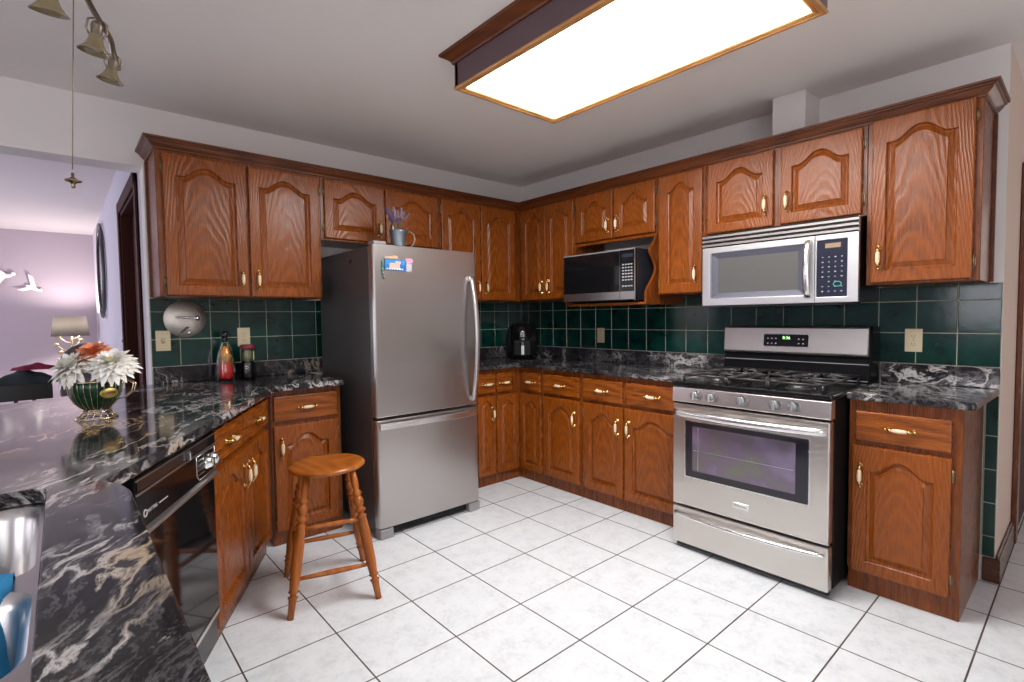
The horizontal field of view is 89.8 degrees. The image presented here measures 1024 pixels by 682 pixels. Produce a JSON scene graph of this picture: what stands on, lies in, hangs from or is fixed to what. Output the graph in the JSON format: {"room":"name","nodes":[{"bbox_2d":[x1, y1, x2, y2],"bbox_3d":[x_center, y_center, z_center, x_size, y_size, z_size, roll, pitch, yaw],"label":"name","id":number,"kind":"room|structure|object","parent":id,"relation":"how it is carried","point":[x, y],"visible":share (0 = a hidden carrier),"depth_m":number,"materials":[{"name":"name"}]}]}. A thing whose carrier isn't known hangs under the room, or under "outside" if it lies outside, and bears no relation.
{"room":"kitchen","nodes":[
{"label":"kitchen","id":0,"kind":"room"},
{"bbox_2d":[0,228,97,404],"bbox_3d":[-7.147,-0.151,5.973,3.850,2.471,0.120,-3,3,-41],"label":"wall","id":1,"kind":"structure","parent":0,"point":[61,265],"depth_m":6.74,"materials":[{"name":"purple paint"}]},
{"bbox_2d":[0,270,15,282],"bbox_3d":[-6.429,-0.812,6.467,0.268,0.255,0.051,-3,4,-44],"label":"bird","id":2,"kind":"object","parent":1,"relation":"attached to","point":[3,275],"visible":1,"depth_m":6.48},
{"bbox_2d":[17,274,42,291],"bbox_3d":[-6.232,-0.751,6.641,0.244,0.221,0.051,-3,3,-41],"label":"bird","id":3,"kind":"object","parent":1,"relation":"attached to","point":[32,286],"visible":1,"depth_m":6.64},
{"bbox_2d":[66,378,123,420],"bbox_3d":[-1.548,0.215,1.913,0.170,0.142,0.170,2,3,41],"label":"cup","id":4,"kind":"object","parent":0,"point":[88,394],"depth_m":1.86,"materials":[{"name":"green ceramic"}]},
{"bbox_2d":[93,170,148,387],"bbox_3d":[-3.938,-0.153,5.145,0.118,2.471,5.559,-3,3,-41],"label":"wall","id":5,"kind":"structure","parent":0,"point":[109,328],"depth_m":4.61,"materials":[{"name":"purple paint"}]},
{"bbox_2d":[96,223,106,317],"bbox_3d":[-4.468,-0.762,5.589,0.036,1.026,1.026,-3,3,-41],"label":"round mirror","id":6,"kind":"object","parent":5,"relation":"attached to","point":[100,248],"visible":1,"depth_m":5.42,"materials":[{"name":"grey mirror"}]},
{"bbox_2d":[116,172,145,387],"bbox_3d":[-2.591,0.046,3.615,0.146,2.188,1.253,-3,3,-41],"label":"trim","id":7,"kind":"structure","parent":5,"relation":"attached to","point":[129,205],"depth_m":3.95,"materials":[{"name":"brown wood"}]},
{"bbox_2d":[132,216,141,385],"bbox_3d":[-2.567,0.091,3.634,0.046,2.068,1.036,-3,3,-41],"label":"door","id":8,"kind":"structure","parent":5,"relation":"in","point":[133,216],"depth_m":3.89,"materials":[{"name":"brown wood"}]},
{"bbox_2d":[0,76,520,384],"bbox_3d":[-2.390,-0.062,2.732,6.720,2.471,0.170,-3,3,-41],"label":"wall","id":9,"kind":"structure","parent":0,"point":[36,119],"depth_m":2.85,"materials":[{"name":"white paint"}]},
{"bbox_2d":[155,331,170,350],"bbox_3d":[-1.998,0.000,2.944,0.072,0.116,0.016,-3,3,-41],"label":"wall switch","id":10,"kind":"object","parent":9,"relation":"attached to","point":[163,340],"visible":1,"depth_m":2.94,"materials":[{"name":"beige plastic"}]},
{"bbox_2d":[163,301,205,336],"bbox_3d":[-1.879,-0.127,2.970,0.216,0.216,0.128,-3,3,-41],"label":"towel holder","id":11,"kind":"object","parent":9,"relation":"attached to","point":[180,318],"visible":1,"depth_m":3.00,"materials":[{"name":"silver metal"}]},
{"bbox_2d":[144,148,321,299],"bbox_3d":[-1.609,-0.637,3.037,0.864,0.767,0.369,-3,3,-41],"label":"upper cabinet","id":12,"kind":"object","parent":9,"relation":"attached to","point":[217,228],"visible":1,"depth_m":2.88,"materials":[{"name":"brown wood"}]},
{"bbox_2d":[135,75,1010,210],"bbox_3d":[0.171,-1.076,3.304,4.365,0.055,1.980,0,3,8],"label":"crown molding","id":13,"kind":"structure","parent":12,"relation":"on","point":[994,89],"depth_m":2.86,"materials":[{"name":"brown wood"}]},
{"bbox_2d":[237,328,249,345],"bbox_3d":[-1.682,-0.025,3.225,0.072,0.116,0.009,-3,3,-41],"label":"wall outlet","id":14,"kind":"object","parent":9,"relation":"attached to","point":[243,334],"visible":0.94,"depth_m":3.22,"materials":[{"name":"beige plastic"}]},
{"bbox_2d":[149,298,521,366],"bbox_3d":[-0.976,-0.102,3.855,2.855,0.391,0.007,-3,3,-41],"label":"backsplash","id":15,"kind":"structure","parent":9,"relation":"attached to","point":[279,329],"depth_m":3.31,"materials":[{"name":"green tile"}]},
{"bbox_2d":[319,176,438,248],"bbox_3d":[-0.953,-0.855,3.601,0.879,0.398,0.361,-3,3,-41],"label":"upper cabinet","id":16,"kind":"object","parent":9,"relation":"attached to","point":[353,215],"visible":0.88,"depth_m":3.43,"materials":[{"name":"brown wood"}]},
{"bbox_2d":[438,197,536,302],"bbox_3d":[-0.201,-0.710,4.266,1.115,0.767,0.361,-3,3,-41],"label":"upper cabinet","id":17,"kind":"object","parent":9,"relation":"attached to","point":[492,233],"visible":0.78,"depth_m":4.08,"materials":[{"name":"brown wood"}]},
{"bbox_2d":[0,0,1023,234],"bbox_3d":[-0.844,-1.394,3.531,10.200,0.080,12.200,-3,3,-41],"label":"ceiling","id":18,"kind":"structure","parent":0,"point":[370,77],"depth_m":2.54,"materials":[{"name":"white paint"}]},
{"bbox_2d":[27,0,123,188],"bbox_3d":[-1.128,-0.830,1.332,0.160,0.836,0.433,-2,3,-33],"label":"spotlight fixture","id":19,"kind":"object","parent":18,"relation":"hanging from","point":[93,45],"visible":1,"depth_m":1.39,"materials":[{"name":"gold metal"}]},
{"bbox_2d":[27,0,69,19],"bbox_3d":[-1.116,-0.833,1.236,0.078,0.103,0.076,-3,3,-41],"label":"shade","id":20,"kind":"object","parent":19,"relation":"attached to","point":[52,8],"depth_m":1.23,"materials":[{"name":"grey"}]},
{"bbox_2d":[76,17,111,59],"bbox_3d":[-1.137,-0.828,1.396,0.075,0.099,0.075,-3,3,-41],"label":"lampshade","id":21,"kind":"object","parent":19,"relation":"attached to","point":[94,46],"depth_m":1.39,"materials":[{"name":"grey"}]},
{"bbox_2d":[96,53,123,86],"bbox_3d":[-1.187,-0.804,1.514,0.065,0.087,0.065,-3,3,-41],"label":"shade","id":22,"kind":"object","parent":19,"relation":"attached to","point":[109,75],"depth_m":1.51,"materials":[{"name":"grey"}]},
{"bbox_2d":[439,0,828,123],"bbox_3d":[0.416,-1.220,2.060,0.752,0.161,1.420,-3,3,-41],"label":"ceiling light","id":23,"kind":"object","parent":18,"relation":"attached to","point":[552,61],"visible":1,"depth_m":2.03,"materials":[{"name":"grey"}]},
{"bbox_2d":[204,476,1023,681],"bbox_3d":[-0.813,1.145,3.647,10.200,0.060,12.200,-3,3,-41],"label":"floor","id":24,"kind":"structure","parent":0,"point":[539,582],"depth_m":2.17,"materials":[{"name":"white tile"}]},
{"bbox_2d":[0,382,52,402],"bbox_3d":[-3.333,0.713,3.413,0.450,0.885,0.424,-3,4,-44],"label":"sofa","id":25,"kind":"object","parent":24,"relation":"on","point":[8,393],"visible":0.25,"depth_m":3.31,"materials":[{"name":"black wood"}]},
{"bbox_2d":[0,370,57,385],"bbox_3d":[-3.122,0.221,3.303,0.310,0.100,0.136,-3,3,-41],"label":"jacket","id":26,"kind":"object","parent":25,"relation":"on","point":[26,376],"visible":0.87,"depth_m":3.26,"materials":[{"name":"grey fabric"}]},
{"bbox_2d":[10,362,54,370],"bbox_3d":[-3.099,0.162,3.337,0.235,0.043,0.137,-3,3,-41],"label":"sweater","id":27,"kind":"object","parent":26,"relation":"on","point":[35,366],"visible":0.87,"depth_m":3.30,"materials":[{"name":"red fabric"}]},
{"bbox_2d":[58,344,92,396],"bbox_3d":[-4.003,0.558,4.818,0.500,1.083,0.390,2,4,45],"label":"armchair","id":28,"kind":"object","parent":24,"relation":"on","point":[69,351],"visible":0.13,"depth_m":4.55,"materials":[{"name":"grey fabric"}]},
{"bbox_2d":[121,430,219,663],"bbox_3d":[-1.292,0.773,1.595,0.560,0.880,0.604,-1,3,-13],"label":"dishwasher","id":29,"kind":"object","parent":24,"relation":"on","point":[174,497],"visible":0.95,"depth_m":1.69,"materials":[{"name":"black metal"}]},
{"bbox_2d":[213,399,271,638],"bbox_3d":[-1.456,0.742,2.321,0.556,0.879,0.879,-1,3,-13],"label":"base cabinet","id":30,"kind":"object","parent":24,"relation":"on","point":[242,483],"visible":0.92,"depth_m":2.28,"materials":[{"name":"brown wood"}]},
{"bbox_2d":[264,385,342,546],"bbox_3d":[-1.339,0.702,3.162,0.398,0.879,0.591,-3,3,-41],"label":"base cabinet","id":31,"kind":"object","parent":24,"relation":"on","point":[302,423],"visible":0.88,"depth_m":2.94,"materials":[{"name":"brown wood"}]},
{"bbox_2d":[0,358,343,681],"bbox_3d":[-1.173,0.270,1.500,2.500,0.128,3.296,-3,3,-41],"label":"countertop","id":32,"kind":"structure","parent":31,"relation":"on","point":[108,609],"depth_m":1.00,"materials":[{"name":"stone"}]},
{"bbox_2d":[0,503,44,681],"bbox_3d":[-0.825,0.482,0.518,0.552,0.213,1.191,-3,3,-41],"label":"sink","id":33,"kind":"object","parent":32,"relation":"in","point":[21,527],"visible":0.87,"depth_m":0.79,"materials":[{"name":"silver metal"}]},
{"bbox_2d":[0,573,14,678],"bbox_3d":[-0.807,0.430,0.708,0.191,0.169,0.134,-3,3,-41],"label":"cloth","id":34,"kind":"object","parent":33,"relation":"hanging from","point":[6,580],"visible":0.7,"depth_m":0.73,"materials":[{"name":"blue fabric"}]},
{"bbox_2d":[48,341,142,420],"bbox_3d":[-1.539,0.145,1.910,0.289,0.283,0.195,-1,3,-12],"label":"flower arrangement","id":35,"kind":"object","parent":32,"relation":"on","point":[110,367],"visible":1,"depth_m":1.86,"materials":[{"name":"white plant"}]},
{"bbox_2d":[215,331,236,381],"bbox_3d":[-1.709,0.088,3.063,0.111,0.297,0.111,-3,3,-41],"label":"oil bottle","id":36,"kind":"object","parent":32,"relation":"on","point":[225,370],"visible":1,"depth_m":3.03,"materials":[{"name":"clear glass"}]},
{"bbox_2d":[240,344,255,379],"bbox_3d":[-1.614,0.126,3.141,0.086,0.212,0.086,-3,3,-41],"label":"spice jar","id":37,"kind":"object","parent":32,"relation":"on","point":[247,350],"visible":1,"depth_m":3.11,"materials":[{"name":"black glass"}]},
{"bbox_2d":[284,453,381,620],"bbox_3d":[-0.866,0.870,2.431,0.396,0.606,0.436,-2,3,-26],"label":"bar stool","id":38,"kind":"object","parent":24,"relation":"on","point":[332,464],"visible":1,"depth_m":2.33,"materials":[{"name":"brown wood"}]},
{"bbox_2d":[321,240,479,539],"bbox_3d":[-0.736,0.267,3.412,0.725,1.712,0.879,-3,3,-41],"label":"refrigerator","id":39,"kind":"object","parent":24,"relation":"on","point":[404,346],"visible":0.98,"depth_m":3.11,"materials":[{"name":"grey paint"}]},
{"bbox_2d":[382,260,384,278],"bbox_3d":[-0.727,-0.404,2.904,0.020,0.109,0.008,-3,3,-41],"label":"magnet","id":40,"kind":"object","parent":39,"relation":"hanging from","point":[382,260],"visible":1,"depth_m":2.90,"materials":[{"name":"teal"}]},
{"bbox_2d":[384,255,397,258],"bbox_3d":[-0.691,-0.480,2.935,0.086,0.020,0.006,-3,3,-41],"label":"magnet","id":41,"kind":"object","parent":39,"relation":"attached to","point":[393,256],"visible":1,"depth_m":2.94,"materials":[{"name":"brown"}]},
{"bbox_2d":[384,259,405,270],"bbox_3d":[-0.671,-0.437,2.953,0.133,0.064,0.006,-3,3,-41],"label":"magnet","id":42,"kind":"object","parent":39,"relation":"attached to","point":[389,264],"visible":1,"depth_m":2.95,"materials":[{"name":"blue"}]},
{"bbox_2d":[384,207,415,246],"bbox_3d":[-0.704,-0.700,3.238,0.181,0.286,0.128,-2,3,-19],"label":"pitcher","id":43,"kind":"object","parent":39,"relation":"on","point":[397,236],"visible":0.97,"depth_m":3.21,"materials":[{"name":"grey metal"}]},
{"bbox_2d":[405,258,412,271],"bbox_3d":[-0.604,-0.444,3.013,0.048,0.077,0.006,-3,3,-41],"label":"magnet","id":44,"kind":"object","parent":39,"relation":"attached to","point":[409,262],"visible":1,"depth_m":3.01,"materials":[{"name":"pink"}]},
{"bbox_2d":[473,370,496,487],"bbox_3d":[-0.371,0.652,4.011,0.223,0.879,0.591,-3,3,-41],"label":"base cabinet","id":45,"kind":"object","parent":24,"relation":"on","point":[486,400],"visible":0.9,"depth_m":3.83,"materials":[{"name":"brown wood"}]},
{"bbox_2d":[494,367,544,483],"bbox_3d":[0.078,0.634,4.267,0.788,0.879,0.802,-3,3,-41],"label":"base cabinet","id":46,"kind":"object","parent":24,"relation":"on","point":[518,393],"visible":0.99,"depth_m":3.96,"materials":[{"name":"brown wood"}]},
{"bbox_2d":[479,346,724,381],"bbox_3d":[0.382,0.150,3.713,1.021,0.128,2.007,-3,3,-41],"label":"countertop","id":47,"kind":"structure","parent":46,"relation":"on","point":[648,365],"depth_m":3.77,"materials":[{"name":"stone"}]},
{"bbox_2d":[506,322,537,358],"bbox_3d":[0.087,-0.007,4.435,0.276,0.317,0.349,-1,3,0],"label":"air fryer","id":48,"kind":"object","parent":47,"relation":"on","point":[521,338],"visible":1,"depth_m":4.35,"materials":[{"name":"black plastic"}]},
{"bbox_2d":[512,340,532,355],"bbox_3d":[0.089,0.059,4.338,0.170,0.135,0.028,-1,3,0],"label":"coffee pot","id":49,"kind":"object","parent":48,"relation":"on","point":[519,347],"depth_m":4.33,"materials":[{"name":"black metal"}]},
{"bbox_2d":[543,370,583,496],"bbox_3d":[0.543,0.646,3.884,0.591,0.879,0.386,-3,3,-41],"label":"base cabinet","id":50,"kind":"object","parent":24,"relation":"on","point":[562,391],"visible":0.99,"depth_m":3.70,"materials":[{"name":"brown wood"}]},
{"bbox_2d":[582,373,675,526],"bbox_3d":[0.939,0.662,3.433,0.591,0.879,0.814,-3,3,-41],"label":"base cabinet","id":51,"kind":"object","parent":24,"relation":"on","point":[628,423],"visible":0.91,"depth_m":3.26,"materials":[{"name":"brown wood"}]},
{"bbox_2d":[672,326,879,595],"bbox_3d":[1.389,0.526,2.751,0.804,1.203,0.784,-3,3,-41],"label":"gas stove","id":52,"kind":"object","parent":24,"relation":"on","point":[761,464],"visible":0.98,"depth_m":2.52,"materials":[{"name":"silver metal"}]},
{"bbox_2d":[672,367,872,399],"bbox_3d":[1.357,0.203,2.711,0.618,0.066,0.784,-3,3,-41],"label":"cooktop","id":53,"kind":"object","parent":52,"relation":"in","point":[782,383],"depth_m":2.61,"materials":[{"name":"black metal"}]},
{"bbox_2d":[847,399,983,621],"bbox_3d":[1.863,0.699,2.381,0.591,0.879,0.398,-3,3,-41],"label":"base cabinet","id":54,"kind":"object","parent":24,"relation":"on","point":[915,478],"visible":1,"depth_m":2.20,"materials":[{"name":"brown wood"}]},
{"bbox_2d":[847,363,999,410],"bbox_3d":[1.881,0.194,2.346,0.573,0.128,0.455,-3,3,-41],"label":"countertop","id":55,"kind":"structure","parent":54,"relation":"on","point":[939,386],"depth_m":2.39,"materials":[{"name":"stone"}]},
{"bbox_3d":[-5.591,0.741,6.559,0.560,0.599,0.560,-3,3,-41],"label":"side table","id":56,"kind":"object","parent":24,"relation":"on","visible":0},
{"bbox_2d":[51,316,89,360],"bbox_3d":[-5.599,0.064,6.529,0.384,0.752,0.384,-3,3,-41],"label":"table lamp","id":57,"kind":"object","parent":56,"relation":"on","point":[71,326],"visible":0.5,"depth_m":6.40,"materials":[{"name":"grey fabric"}]},
{"bbox_2d":[521,43,1010,578],"bbox_3d":[1.220,-0.146,3.619,0.120,2.471,3.258,-3,3,-41],"label":"wall","id":58,"kind":"structure","parent":0,"point":[994,62],"depth_m":2.69,"materials":[{"name":"white paint"}]},
{"bbox_2d":[519,197,576,301],"bbox_3d":[0.368,-0.713,4.177,0.361,0.767,0.634,-3,3,-41],"label":"upper cabinet","id":59,"kind":"object","parent":58,"relation":"attached to","point":[547,231],"visible":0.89,"depth_m":4.08,"materials":[{"name":"brown wood"}]},
{"bbox_2d":[597,328,604,342],"bbox_3d":[0.708,-0.046,4.099,0.008,0.116,0.072,-3,3,-41],"label":"blank wall plate","id":60,"kind":"object","parent":58,"relation":"attached to","point":[600,331],"visible":1,"depth_m":4.09,"materials":[{"name":"beige plastic"}]},
{"bbox_2d":[565,177,682,306],"bbox_3d":[0.782,-0.665,3.652,0.436,0.825,0.701,-3,3,-41],"label":"upper cabinet","id":61,"kind":"object","parent":58,"relation":"attached to","point":[626,215],"visible":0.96,"depth_m":3.52,"materials":[{"name":"brown wood"}]},
{"bbox_2d":[564,247,653,303],"bbox_3d":[0.749,-0.443,3.665,0.444,0.345,0.622,-3,3,-41],"label":"countertop microwave","id":62,"kind":"object","parent":61,"relation":"on","point":[620,275],"visible":0.84,"depth_m":3.46,"materials":[{"name":"black metal"}]},
{"bbox_2d":[569,302,680,306],"bbox_3d":[0.796,-0.262,3.679,0.410,0.017,0.677,-3,3,-41],"label":"shelf","id":63,"kind":"object","parent":61,"relation":"attached to","point":[620,303],"depth_m":3.53,"materials":[{"name":"brown wood"}]},
{"bbox_2d":[658,165,706,295],"bbox_3d":[1.149,-0.681,3.289,0.361,0.767,0.328,-3,3,-41],"label":"upper cabinet","id":64,"kind":"object","parent":58,"relation":"attached to","point":[681,194],"visible":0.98,"depth_m":3.19,"materials":[{"name":"brown wood"}]},
{"bbox_2d":[522,282,1002,367],"bbox_3d":[1.172,-0.115,3.578,0.007,0.391,3.255,-3,3,-41],"label":"backsplash","id":65,"kind":"structure","parent":58,"relation":"attached to","point":[961,324],"depth_m":2.92,"materials":[{"name":"green tile"}]},
{"bbox_2d":[706,125,868,235],"bbox_3d":[1.526,-0.834,2.850,0.361,0.432,0.819,-3,3,-41],"label":"upper cabinet","id":66,"kind":"object","parent":58,"relation":"attached to","point":[824,177],"visible":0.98,"depth_m":2.70,"materials":[{"name":"brown wood"}]},
{"bbox_2d":[702,215,878,306],"bbox_3d":[1.507,-0.404,2.839,0.423,0.420,0.788,-3,3,-41],"label":"microwave","id":67,"kind":"object","parent":58,"relation":"attached to","point":[821,262],"visible":1,"depth_m":2.67,"materials":[{"name":"silver metal"}]},
{"bbox_2d":[772,89,819,135],"bbox_3d":[1.590,-1.217,2.880,0.212,0.270,0.171,-3,3,-41],"label":"box","id":68,"kind":"object","parent":58,"relation":"attached to","point":[799,109],"visible":0.52,"depth_m":2.81,"materials":[{"name":"white paint"}]},
{"bbox_2d":[904,329,922,351],"bbox_3d":[2.028,-0.003,2.596,0.009,0.116,0.072,-3,3,-41],"label":"wall outlet","id":69,"kind":"object","parent":58,"relation":"attached to","point":[913,337],"visible":1,"depth_m":2.59,"materials":[{"name":"beige plastic"}]},
{"bbox_2d":[909,341,916,346],"bbox_3d":[2.027,0.017,2.596,0.002,0.032,0.032,-3,3,-41],"label":"socket","id":70,"kind":"object","parent":69,"relation":"attached to","point":[911,343],"depth_m":2.60,"materials":[{"name":"brown plastic"}]},
{"bbox_2d":[910,333,916,339],"bbox_3d":[2.027,-0.023,2.594,0.002,0.032,0.032,-3,3,-41],"label":"socket","id":71,"kind":"object","parent":69,"relation":"attached to","point":[913,336],"depth_m":2.59,"materials":[{"name":"brown plastic"}]},
{"bbox_2d":[866,96,998,286],"bbox_3d":[1.939,-0.650,2.390,0.362,0.767,0.424,-3,3,-41],"label":"upper cabinet","id":72,"kind":"object","parent":58,"relation":"attached to","point":[932,172],"visible":1,"depth_m":2.29,"materials":[{"name":"brown wood"}]},
{"bbox_2d":[980,396,999,557],"bbox_3d":[2.238,0.635,2.407,0.007,0.763,0.050,-3,3,-41],"label":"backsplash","id":73,"kind":"structure","parent":58,"relation":"attached to","point":[991,412],"depth_m":2.40,"materials":[{"name":"green tile"}]},
{"bbox_2d":[995,43,1023,558],"bbox_3d":[3.113,-0.149,3.191,2.400,2.471,0.118,-3,3,-41],"label":"wall","id":74,"kind":"structure","parent":0,"point":[1016,106],"depth_m":2.54,"materials":[{"name":"beige paint"}]},
{"bbox_2d":[982,521,1013,584],"bbox_3d":[2.476,1.057,2.612,0.619,0.130,0.061,-3,3,-41],"label":"baseboard","id":75,"kind":"structure","parent":74,"relation":"attached to","point":[993,569],"depth_m":2.43,"materials":[{"name":"brown wood"}]},
{"bbox_2d":[1011,162,1023,543],"bbox_3d":[3.140,0.057,3.126,1.100,2.064,0.024,-3,3,-41],"label":"trim","id":76,"kind":"structure","parent":74,"relation":"attached to","point":[1020,312],"depth_m":2.77,"materials":[{"name":"brown wood"}]},
{"bbox_2d":[1018,363,1023,525],"bbox_3d":[3.136,0.105,3.134,0.896,1.948,0.010,-3,3,-41],"label":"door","id":77,"kind":"structure","parent":74,"relation":"in","point":[1021,484],"depth_m":3.05,"materials":[{"name":"brown wood"}]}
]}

